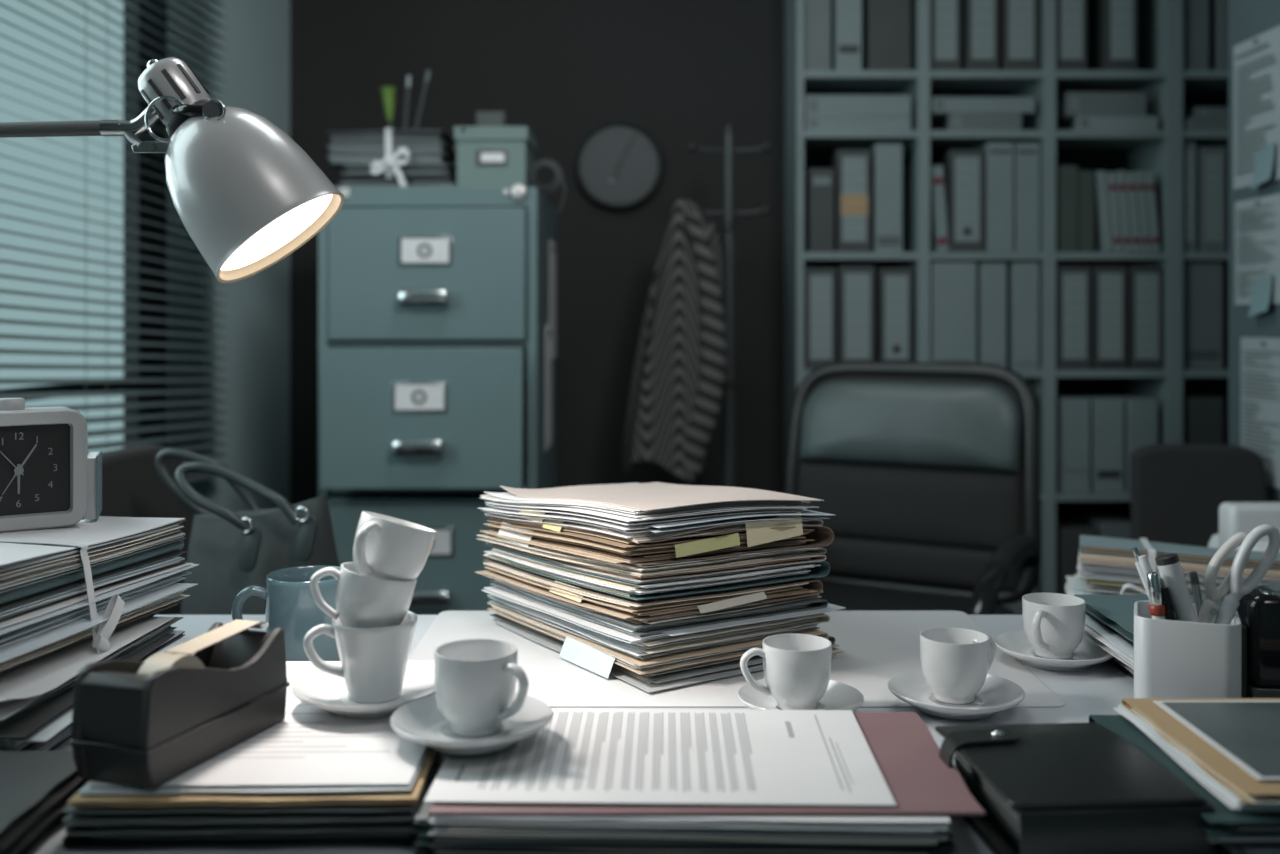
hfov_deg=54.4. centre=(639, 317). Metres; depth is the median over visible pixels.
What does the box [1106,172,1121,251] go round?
periodical
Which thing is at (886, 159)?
box file
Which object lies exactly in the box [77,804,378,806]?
sheaf
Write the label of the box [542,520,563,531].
sticky note
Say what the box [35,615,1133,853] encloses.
desk
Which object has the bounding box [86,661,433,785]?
printed page
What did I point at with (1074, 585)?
sheaf
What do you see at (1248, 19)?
bulletin board
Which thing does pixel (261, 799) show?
folder
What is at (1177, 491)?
chair
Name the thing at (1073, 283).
ring binder
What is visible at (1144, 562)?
pen
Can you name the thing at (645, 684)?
sheaf
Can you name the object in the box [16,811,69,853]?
folder
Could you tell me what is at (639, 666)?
folder
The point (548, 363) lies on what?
sheet
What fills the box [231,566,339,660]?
coffee mug
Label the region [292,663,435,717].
saucer
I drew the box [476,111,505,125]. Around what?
radio
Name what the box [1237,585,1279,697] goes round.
stamp
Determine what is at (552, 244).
sheet
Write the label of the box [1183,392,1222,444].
box file
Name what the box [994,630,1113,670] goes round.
saucer
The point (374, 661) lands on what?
coffee cup
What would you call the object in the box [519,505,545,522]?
sticky note
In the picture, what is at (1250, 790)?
folder
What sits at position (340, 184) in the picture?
folder
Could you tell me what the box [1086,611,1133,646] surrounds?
folder
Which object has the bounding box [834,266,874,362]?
ring binder
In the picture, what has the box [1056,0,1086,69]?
ring binder
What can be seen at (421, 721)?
saucer
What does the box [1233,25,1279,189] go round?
notice
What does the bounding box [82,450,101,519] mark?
book
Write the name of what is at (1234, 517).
printer
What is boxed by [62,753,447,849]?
folder
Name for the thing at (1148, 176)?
periodical
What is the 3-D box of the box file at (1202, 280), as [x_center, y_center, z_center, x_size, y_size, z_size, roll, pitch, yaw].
[1.550,-0.008,3.539,0.108,0.297,0.236,0,0,0]
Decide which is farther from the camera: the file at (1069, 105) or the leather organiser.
the file at (1069, 105)
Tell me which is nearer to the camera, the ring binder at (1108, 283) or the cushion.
the cushion
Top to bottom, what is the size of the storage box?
0.146 m
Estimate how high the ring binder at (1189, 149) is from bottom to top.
0.300 m
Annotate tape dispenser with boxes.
[69,619,289,788]
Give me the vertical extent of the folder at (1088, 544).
0.038 m
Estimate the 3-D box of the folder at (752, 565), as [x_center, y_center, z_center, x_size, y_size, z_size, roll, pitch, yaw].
[0.008,0.244,1.318,0.230,0.021,0.314,0,0,-34]
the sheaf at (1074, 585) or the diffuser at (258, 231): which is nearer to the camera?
the diffuser at (258, 231)
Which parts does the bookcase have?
shelf, shelf, shelf, shelf, shelf, shelf, shelf, panel, shelf, shelf, shelf, shelf, shelf, shelf, shelf, shelf, shelf, shelf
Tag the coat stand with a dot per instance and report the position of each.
(728, 225)
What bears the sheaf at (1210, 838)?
on the folder at (1221, 847)
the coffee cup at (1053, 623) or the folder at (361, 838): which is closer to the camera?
the folder at (361, 838)
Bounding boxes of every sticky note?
[497,522,533,546]
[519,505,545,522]
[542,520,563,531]
[549,580,585,602]
[559,637,615,678]
[674,533,739,557]
[697,591,766,613]
[745,512,802,546]
[1248,274,1271,316]
[1251,142,1274,188]
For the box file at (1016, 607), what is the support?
on the bookcase
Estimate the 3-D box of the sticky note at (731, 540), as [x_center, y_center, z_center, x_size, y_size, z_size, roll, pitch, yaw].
[0.064,0.213,1.169,0.075,0.016,0.003,0,0,-34]
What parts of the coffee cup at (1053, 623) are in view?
handle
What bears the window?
in the wall at (257, 385)
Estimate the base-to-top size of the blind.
1.782 m
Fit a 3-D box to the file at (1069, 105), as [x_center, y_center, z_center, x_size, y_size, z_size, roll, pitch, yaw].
[1.279,-0.588,3.522,0.219,0.066,0.221,0,0,0]
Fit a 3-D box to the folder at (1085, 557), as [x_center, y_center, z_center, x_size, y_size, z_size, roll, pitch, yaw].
[0.748,0.322,1.649,0.312,0.039,0.219,0,0,19]
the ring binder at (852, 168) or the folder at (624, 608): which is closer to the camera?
the folder at (624, 608)
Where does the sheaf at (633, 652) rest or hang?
on the folder at (639, 666)
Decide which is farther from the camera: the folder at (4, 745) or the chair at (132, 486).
the chair at (132, 486)
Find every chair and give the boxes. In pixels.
[99,445,194,614]
[784,361,1041,614]
[1130,444,1268,546]
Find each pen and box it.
[403,75,410,129]
[1131,547,1149,600]
[1138,555,1152,582]
[1147,572,1165,619]
[1155,553,1197,621]
[1161,587,1177,620]
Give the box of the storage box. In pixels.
[454,126,535,186]
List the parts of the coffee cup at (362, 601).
handle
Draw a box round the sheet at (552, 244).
[550,240,555,359]
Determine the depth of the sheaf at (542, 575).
1.17 m
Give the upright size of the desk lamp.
0.561 m
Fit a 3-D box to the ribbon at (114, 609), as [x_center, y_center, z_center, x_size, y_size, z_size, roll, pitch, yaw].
[-0.584,0.255,1.117,0.272,0.117,0.038,0,0,18]
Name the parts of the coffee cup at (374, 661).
handle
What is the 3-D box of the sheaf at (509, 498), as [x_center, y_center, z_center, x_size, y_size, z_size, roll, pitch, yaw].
[0.000,0.190,1.324,0.235,0.028,0.316,0,0,-34]
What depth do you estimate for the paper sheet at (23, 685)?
1.03 m
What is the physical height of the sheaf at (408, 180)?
0.010 m
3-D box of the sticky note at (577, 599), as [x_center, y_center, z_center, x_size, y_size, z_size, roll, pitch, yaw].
[-0.071,0.270,1.228,0.008,0.011,0.060,0,0,-34]
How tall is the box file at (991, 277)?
0.294 m
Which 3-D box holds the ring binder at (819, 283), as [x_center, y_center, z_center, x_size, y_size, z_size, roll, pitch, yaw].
[0.496,0.002,3.529,0.086,0.278,0.236,0,0,0]
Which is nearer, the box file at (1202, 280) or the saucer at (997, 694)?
the saucer at (997, 694)
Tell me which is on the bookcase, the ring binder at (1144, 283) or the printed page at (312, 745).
the ring binder at (1144, 283)
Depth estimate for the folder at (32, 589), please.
1.09 m
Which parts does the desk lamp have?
arm, bent rod, bracket plate, pivot knob, lamp shade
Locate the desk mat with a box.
[408,611,1064,707]
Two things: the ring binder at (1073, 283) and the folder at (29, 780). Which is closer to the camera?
the folder at (29, 780)
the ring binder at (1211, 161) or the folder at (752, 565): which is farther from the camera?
the ring binder at (1211, 161)
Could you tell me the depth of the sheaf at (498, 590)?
1.21 m
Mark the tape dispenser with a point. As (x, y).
(147, 723)
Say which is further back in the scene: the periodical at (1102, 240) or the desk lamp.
the periodical at (1102, 240)
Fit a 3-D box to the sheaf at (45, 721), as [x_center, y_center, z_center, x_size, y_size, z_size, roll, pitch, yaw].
[-0.555,0.305,1.059,0.256,0.010,0.337,0,0,1]
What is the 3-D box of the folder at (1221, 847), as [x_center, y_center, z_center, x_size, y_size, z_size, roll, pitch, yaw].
[0.500,0.321,0.843,0.302,0.010,0.204,0,0,0]
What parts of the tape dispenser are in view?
cutter blade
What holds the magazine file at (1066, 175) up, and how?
on the bookcase
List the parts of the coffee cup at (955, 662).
handle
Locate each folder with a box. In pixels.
[0,520,186,592]
[0,540,183,604]
[0,551,187,622]
[0,572,191,646]
[0,625,176,727]
[0,741,30,750]
[0,750,79,844]
[0,778,87,853]
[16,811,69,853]
[30,723,71,750]
[62,751,439,821]
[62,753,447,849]
[65,752,443,835]
[67,747,435,806]
[325,143,455,163]
[327,155,455,171]
[328,130,455,151]
[339,164,455,182]
[339,183,455,186]
[414,836,955,853]
[415,802,952,832]
[418,824,954,848]
[429,712,985,815]
[477,535,825,575]
[479,559,822,620]
[480,515,833,564]
[483,544,829,600]
[484,513,822,543]
[485,543,825,582]
[487,594,829,653]
[487,602,828,674]
[489,614,834,680]
[490,580,827,635]
[1074,595,1221,641]
[1079,535,1279,568]
[1079,549,1279,578]
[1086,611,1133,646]
[1089,715,1279,835]
[1108,657,1133,678]
[1122,698,1279,803]
[1216,842,1279,853]
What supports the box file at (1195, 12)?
on the bookcase
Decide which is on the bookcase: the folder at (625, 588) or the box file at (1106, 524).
the box file at (1106, 524)
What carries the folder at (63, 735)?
on the desk
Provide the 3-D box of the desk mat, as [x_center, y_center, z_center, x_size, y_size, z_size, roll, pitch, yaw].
[0.071,0.337,1.254,0.600,0.002,0.352,0,0,0]
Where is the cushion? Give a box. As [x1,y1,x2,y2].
[799,381,1020,470]
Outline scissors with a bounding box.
[1198,524,1279,624]
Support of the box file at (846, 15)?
on the bookcase
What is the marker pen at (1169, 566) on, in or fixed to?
in the pen cup at (1173, 658)
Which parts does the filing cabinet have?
maker plate, drawer, handle, drawer, handle, drawer, handle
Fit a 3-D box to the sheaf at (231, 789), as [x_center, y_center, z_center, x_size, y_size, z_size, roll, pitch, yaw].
[-0.257,0.305,0.945,0.214,0.004,0.297,0,0,-2]
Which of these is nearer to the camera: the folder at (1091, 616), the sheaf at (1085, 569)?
the folder at (1091, 616)
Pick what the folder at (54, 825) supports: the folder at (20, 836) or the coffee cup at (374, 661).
the folder at (20, 836)
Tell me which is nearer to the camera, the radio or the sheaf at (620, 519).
the sheaf at (620, 519)
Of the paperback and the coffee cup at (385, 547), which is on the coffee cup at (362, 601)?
the coffee cup at (385, 547)
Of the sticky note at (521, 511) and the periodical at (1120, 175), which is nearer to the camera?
the sticky note at (521, 511)
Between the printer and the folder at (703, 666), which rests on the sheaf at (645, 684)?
the folder at (703, 666)
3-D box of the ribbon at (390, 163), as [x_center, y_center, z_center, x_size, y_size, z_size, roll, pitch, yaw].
[-0.559,-0.357,2.886,0.091,0.142,0.229,0,0,0]
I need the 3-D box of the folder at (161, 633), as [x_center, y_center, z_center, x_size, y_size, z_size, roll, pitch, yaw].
[-0.575,0.297,1.062,0.231,0.010,0.312,0,0,4]
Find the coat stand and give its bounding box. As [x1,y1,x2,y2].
[687,122,771,486]
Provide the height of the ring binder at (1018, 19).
0.315 m
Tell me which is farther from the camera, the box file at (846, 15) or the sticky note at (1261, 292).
the box file at (846, 15)
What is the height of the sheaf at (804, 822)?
0.005 m
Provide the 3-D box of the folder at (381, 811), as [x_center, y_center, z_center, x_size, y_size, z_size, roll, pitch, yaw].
[-0.259,0.317,0.946,0.226,0.007,0.313,0,0,-2]
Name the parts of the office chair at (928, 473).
panel, seat, panel, armrest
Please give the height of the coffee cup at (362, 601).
0.059 m
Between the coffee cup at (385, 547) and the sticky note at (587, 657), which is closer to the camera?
the coffee cup at (385, 547)
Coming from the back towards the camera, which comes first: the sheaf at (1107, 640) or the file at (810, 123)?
the file at (810, 123)
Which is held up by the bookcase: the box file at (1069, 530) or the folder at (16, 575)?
the box file at (1069, 530)
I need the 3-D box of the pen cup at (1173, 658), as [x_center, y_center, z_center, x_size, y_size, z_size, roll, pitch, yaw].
[0.452,0.291,1.030,0.080,0.094,0.072,0,0,22]
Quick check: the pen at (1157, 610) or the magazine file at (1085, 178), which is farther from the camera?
the magazine file at (1085, 178)
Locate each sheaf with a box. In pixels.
[0,516,184,566]
[0,563,198,634]
[0,583,197,662]
[0,589,189,670]
[0,602,180,672]
[0,631,192,741]
[19,652,177,750]
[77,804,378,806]
[78,746,428,794]
[338,178,455,183]
[428,824,947,842]
[429,815,950,829]
[475,571,822,623]
[478,507,833,532]
[480,483,809,517]
[481,583,844,643]
[485,501,818,525]
[486,533,821,567]
[489,597,819,658]
[492,616,844,692]
[500,482,823,510]
[542,575,824,599]
[1065,574,1127,595]
[1077,553,1279,588]
[1080,578,1204,594]
[1084,614,1133,668]
[1113,704,1279,811]
[1206,834,1279,841]
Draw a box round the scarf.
[623,199,726,480]
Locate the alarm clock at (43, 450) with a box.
[0,398,86,531]
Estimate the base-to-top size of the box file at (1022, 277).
0.294 m
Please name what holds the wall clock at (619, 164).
attached to the wall at (680, 71)
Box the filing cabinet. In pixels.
[318,184,555,614]
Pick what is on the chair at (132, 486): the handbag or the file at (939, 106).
the handbag
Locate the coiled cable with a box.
[528,159,565,212]
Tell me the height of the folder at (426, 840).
0.007 m
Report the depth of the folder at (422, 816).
0.77 m
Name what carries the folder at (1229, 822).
on the sheaf at (1210, 838)
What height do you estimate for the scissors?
0.163 m
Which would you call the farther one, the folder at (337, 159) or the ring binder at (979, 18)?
the ring binder at (979, 18)
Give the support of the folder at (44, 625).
on the sheaf at (20, 647)
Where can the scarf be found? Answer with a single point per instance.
(678, 377)
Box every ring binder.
[804,268,835,368]
[825,150,870,251]
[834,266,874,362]
[875,268,912,361]
[930,0,960,69]
[930,150,983,251]
[961,0,998,69]
[999,0,1037,69]
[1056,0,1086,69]
[1056,266,1090,368]
[1087,0,1136,69]
[1091,266,1126,368]
[1127,266,1162,368]
[1183,143,1196,251]
[1196,147,1225,251]
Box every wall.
[167,0,289,514]
[290,0,784,504]
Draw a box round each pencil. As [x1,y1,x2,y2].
[414,70,430,129]
[1189,571,1202,618]
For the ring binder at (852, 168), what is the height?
0.281 m
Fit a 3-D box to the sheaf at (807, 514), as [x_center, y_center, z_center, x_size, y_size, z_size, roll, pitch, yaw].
[0.005,0.202,1.313,0.242,0.026,0.326,0,0,-34]
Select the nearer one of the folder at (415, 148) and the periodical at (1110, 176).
the folder at (415, 148)
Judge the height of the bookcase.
2.300 m
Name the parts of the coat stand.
hook knob, hook knob, hook knob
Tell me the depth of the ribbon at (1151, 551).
1.56 m
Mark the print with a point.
(1247, 733)
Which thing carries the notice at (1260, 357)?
attached to the bulletin board
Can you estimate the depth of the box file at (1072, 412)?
3.42 m
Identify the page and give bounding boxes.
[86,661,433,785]
[424,708,895,806]
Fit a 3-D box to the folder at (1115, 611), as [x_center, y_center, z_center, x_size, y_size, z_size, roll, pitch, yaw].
[0.585,0.294,1.194,0.264,0.010,0.221,0,0,0]
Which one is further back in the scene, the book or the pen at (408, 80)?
the pen at (408, 80)
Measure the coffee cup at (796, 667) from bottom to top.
0.054 m
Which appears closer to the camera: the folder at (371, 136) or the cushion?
the cushion
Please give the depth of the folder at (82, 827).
0.80 m
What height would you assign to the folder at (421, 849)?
0.008 m
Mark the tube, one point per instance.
(388, 92)
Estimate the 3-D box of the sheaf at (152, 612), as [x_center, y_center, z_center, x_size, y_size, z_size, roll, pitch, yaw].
[-0.597,0.282,1.117,0.236,0.006,0.322,0,0,12]
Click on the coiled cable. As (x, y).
(558, 181)
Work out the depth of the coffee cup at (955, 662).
1.06 m
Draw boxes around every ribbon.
[0,539,124,653]
[370,128,409,186]
[1120,538,1155,594]
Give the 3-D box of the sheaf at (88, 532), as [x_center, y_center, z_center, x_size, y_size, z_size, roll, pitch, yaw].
[-0.598,0.200,1.118,0.228,0.006,0.314,0,0,12]
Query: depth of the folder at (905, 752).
0.79 m
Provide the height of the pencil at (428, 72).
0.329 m
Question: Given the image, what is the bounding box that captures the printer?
[1208,502,1279,551]
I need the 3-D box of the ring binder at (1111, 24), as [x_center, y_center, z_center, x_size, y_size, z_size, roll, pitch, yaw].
[1.323,-0.837,3.532,0.088,0.315,0.236,0,0,0]
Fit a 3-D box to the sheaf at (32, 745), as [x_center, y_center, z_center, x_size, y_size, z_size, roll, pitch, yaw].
[-0.576,0.322,1.064,0.261,0.009,0.328,0,0,1]
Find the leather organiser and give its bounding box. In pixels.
[935,722,1215,853]
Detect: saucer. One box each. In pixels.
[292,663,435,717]
[390,693,552,754]
[738,679,863,711]
[888,670,1024,719]
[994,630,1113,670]
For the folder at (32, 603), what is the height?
0.013 m
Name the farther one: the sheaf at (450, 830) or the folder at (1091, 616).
the folder at (1091, 616)
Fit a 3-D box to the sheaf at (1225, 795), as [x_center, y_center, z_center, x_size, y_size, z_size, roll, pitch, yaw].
[0.502,0.296,0.850,0.290,0.009,0.197,0,0,0]
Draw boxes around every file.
[804,0,830,69]
[804,95,910,117]
[804,117,910,129]
[804,168,833,251]
[831,0,861,69]
[862,0,910,69]
[868,144,901,251]
[930,97,1033,124]
[930,113,1021,129]
[930,262,975,363]
[974,142,1012,251]
[976,262,1006,367]
[1002,587,1035,614]
[1007,262,1038,368]
[1013,143,1039,251]
[1056,92,1145,124]
[1056,116,1157,129]
[1056,165,1077,251]
[1056,394,1089,491]
[1056,516,1095,593]
[1069,394,1123,492]
[1072,511,1130,538]
[1078,171,1093,251]
[1102,394,1157,492]
[1183,0,1208,69]
[1183,107,1228,117]
[1183,118,1228,129]
[1183,261,1222,368]
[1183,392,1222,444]
[1209,0,1228,69]
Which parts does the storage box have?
lid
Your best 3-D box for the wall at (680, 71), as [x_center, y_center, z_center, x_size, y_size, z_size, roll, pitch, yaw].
[0.600,-0.272,3.760,3.601,2.700,0.120,0,0,0]
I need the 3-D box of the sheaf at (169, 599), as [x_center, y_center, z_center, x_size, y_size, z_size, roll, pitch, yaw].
[-0.587,0.272,1.114,0.229,0.014,0.308,0,0,12]
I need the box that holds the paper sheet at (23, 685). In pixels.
[0,612,183,719]
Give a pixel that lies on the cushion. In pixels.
(845, 425)
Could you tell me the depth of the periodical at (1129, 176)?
3.41 m
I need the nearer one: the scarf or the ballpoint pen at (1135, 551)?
the ballpoint pen at (1135, 551)
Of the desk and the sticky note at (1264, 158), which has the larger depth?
the sticky note at (1264, 158)
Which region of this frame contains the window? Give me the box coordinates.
[0,0,166,447]
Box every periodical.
[1094,171,1111,251]
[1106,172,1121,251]
[1115,171,1130,251]
[1125,172,1140,251]
[1134,171,1150,251]
[1144,172,1159,251]
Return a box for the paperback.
[930,165,948,251]
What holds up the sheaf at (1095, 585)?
on the sheaf at (1074, 585)
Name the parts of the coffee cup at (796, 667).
handle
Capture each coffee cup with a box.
[303,611,417,703]
[310,562,416,627]
[353,511,436,580]
[434,639,528,735]
[740,633,831,709]
[920,627,995,703]
[1022,593,1085,658]
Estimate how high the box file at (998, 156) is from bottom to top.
0.300 m
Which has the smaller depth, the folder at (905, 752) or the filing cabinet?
the folder at (905, 752)
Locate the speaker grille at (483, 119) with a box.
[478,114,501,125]
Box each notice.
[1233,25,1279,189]
[1235,193,1279,304]
[1241,337,1279,488]
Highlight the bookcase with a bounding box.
[785,0,1228,592]
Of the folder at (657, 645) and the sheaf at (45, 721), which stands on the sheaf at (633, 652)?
the folder at (657, 645)
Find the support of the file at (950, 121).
on the bookcase
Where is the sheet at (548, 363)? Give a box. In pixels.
[545,324,551,450]
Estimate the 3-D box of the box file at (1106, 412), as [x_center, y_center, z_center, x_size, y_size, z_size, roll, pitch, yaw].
[1.289,0.350,3.518,0.083,0.259,0.201,0,0,0]
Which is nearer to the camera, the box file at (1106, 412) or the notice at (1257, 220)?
the notice at (1257, 220)
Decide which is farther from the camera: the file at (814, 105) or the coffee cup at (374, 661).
the file at (814, 105)
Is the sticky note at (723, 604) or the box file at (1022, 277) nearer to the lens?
the sticky note at (723, 604)
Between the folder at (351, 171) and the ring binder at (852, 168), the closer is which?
the folder at (351, 171)
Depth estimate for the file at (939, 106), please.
3.41 m
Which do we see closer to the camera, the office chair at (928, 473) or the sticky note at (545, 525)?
the sticky note at (545, 525)
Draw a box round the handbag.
[155,448,339,614]
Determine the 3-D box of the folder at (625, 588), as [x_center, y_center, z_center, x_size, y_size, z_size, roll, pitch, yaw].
[0.007,0.254,1.316,0.237,0.029,0.317,0,0,-34]
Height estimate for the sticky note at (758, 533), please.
0.027 m
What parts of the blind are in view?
ladder cord, ladder cord, rail, ladder cord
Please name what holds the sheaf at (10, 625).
on the folder at (44, 625)
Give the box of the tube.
[379,86,396,127]
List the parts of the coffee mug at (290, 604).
handle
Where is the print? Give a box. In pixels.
[1153,701,1279,779]
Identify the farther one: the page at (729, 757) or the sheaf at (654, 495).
the sheaf at (654, 495)
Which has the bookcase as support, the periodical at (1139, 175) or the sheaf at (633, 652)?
the periodical at (1139, 175)
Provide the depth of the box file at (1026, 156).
3.42 m
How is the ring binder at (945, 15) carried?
on the bookcase
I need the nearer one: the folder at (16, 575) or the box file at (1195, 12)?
the folder at (16, 575)
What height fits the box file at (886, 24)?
0.315 m
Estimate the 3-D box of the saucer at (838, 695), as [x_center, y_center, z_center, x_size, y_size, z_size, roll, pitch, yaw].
[0.136,0.328,1.054,0.106,0.017,0.106,0,0,0]
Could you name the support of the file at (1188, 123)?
on the bookcase
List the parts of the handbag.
handle, handle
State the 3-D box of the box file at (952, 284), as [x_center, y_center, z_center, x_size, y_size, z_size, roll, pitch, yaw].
[0.861,-0.006,3.529,0.124,0.294,0.236,0,0,0]
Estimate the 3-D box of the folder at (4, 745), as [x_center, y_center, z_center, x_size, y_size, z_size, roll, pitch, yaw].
[-0.575,0.314,1.062,0.242,0.010,0.319,0,0,1]
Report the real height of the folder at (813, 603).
0.016 m
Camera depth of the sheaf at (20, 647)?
1.05 m
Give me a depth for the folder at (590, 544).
1.20 m
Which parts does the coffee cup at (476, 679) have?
handle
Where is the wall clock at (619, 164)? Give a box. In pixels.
[575,121,662,208]
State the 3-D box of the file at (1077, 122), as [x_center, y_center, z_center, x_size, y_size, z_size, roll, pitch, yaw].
[1.309,-0.535,3.522,0.224,0.041,0.221,0,0,0]
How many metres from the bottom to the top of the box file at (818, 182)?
0.229 m
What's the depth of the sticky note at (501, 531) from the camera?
1.32 m
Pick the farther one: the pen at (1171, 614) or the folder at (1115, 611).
the folder at (1115, 611)
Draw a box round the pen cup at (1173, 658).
[1134,600,1241,697]
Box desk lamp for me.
[0,57,343,282]
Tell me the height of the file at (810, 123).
0.039 m
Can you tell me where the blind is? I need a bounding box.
[0,0,228,481]
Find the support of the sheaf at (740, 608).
on the folder at (813, 603)
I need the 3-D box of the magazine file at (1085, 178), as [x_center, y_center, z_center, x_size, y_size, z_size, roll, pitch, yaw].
[1.227,-0.293,3.517,0.042,0.223,0.200,0,0,0]
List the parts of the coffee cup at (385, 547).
handle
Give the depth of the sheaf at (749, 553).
1.18 m
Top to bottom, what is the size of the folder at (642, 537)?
0.026 m
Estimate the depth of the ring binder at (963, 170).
3.41 m
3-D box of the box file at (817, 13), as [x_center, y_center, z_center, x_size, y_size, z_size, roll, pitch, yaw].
[0.488,-0.837,3.530,0.072,0.315,0.235,0,0,0]
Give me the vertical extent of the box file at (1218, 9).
0.315 m
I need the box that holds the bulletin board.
[1229,0,1279,501]
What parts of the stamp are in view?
frame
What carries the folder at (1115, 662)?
on the desk
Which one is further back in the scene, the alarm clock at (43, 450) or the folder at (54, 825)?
the alarm clock at (43, 450)
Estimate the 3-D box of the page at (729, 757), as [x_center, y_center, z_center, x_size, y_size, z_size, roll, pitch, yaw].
[0.014,0.305,0.876,0.297,0.001,0.188,0,0,1]
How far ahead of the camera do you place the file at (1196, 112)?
3.41 m
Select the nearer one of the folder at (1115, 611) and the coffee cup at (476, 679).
the coffee cup at (476, 679)
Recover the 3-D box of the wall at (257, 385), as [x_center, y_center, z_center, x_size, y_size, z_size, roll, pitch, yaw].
[-1.285,-0.272,1.337,0.035,2.700,4.750,0,0,5]
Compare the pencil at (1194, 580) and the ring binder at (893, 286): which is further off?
the ring binder at (893, 286)
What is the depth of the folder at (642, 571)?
1.21 m
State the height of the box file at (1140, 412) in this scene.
0.259 m
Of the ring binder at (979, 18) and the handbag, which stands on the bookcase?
the ring binder at (979, 18)
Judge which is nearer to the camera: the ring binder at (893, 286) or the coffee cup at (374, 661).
the coffee cup at (374, 661)
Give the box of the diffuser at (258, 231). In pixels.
[221,194,331,269]

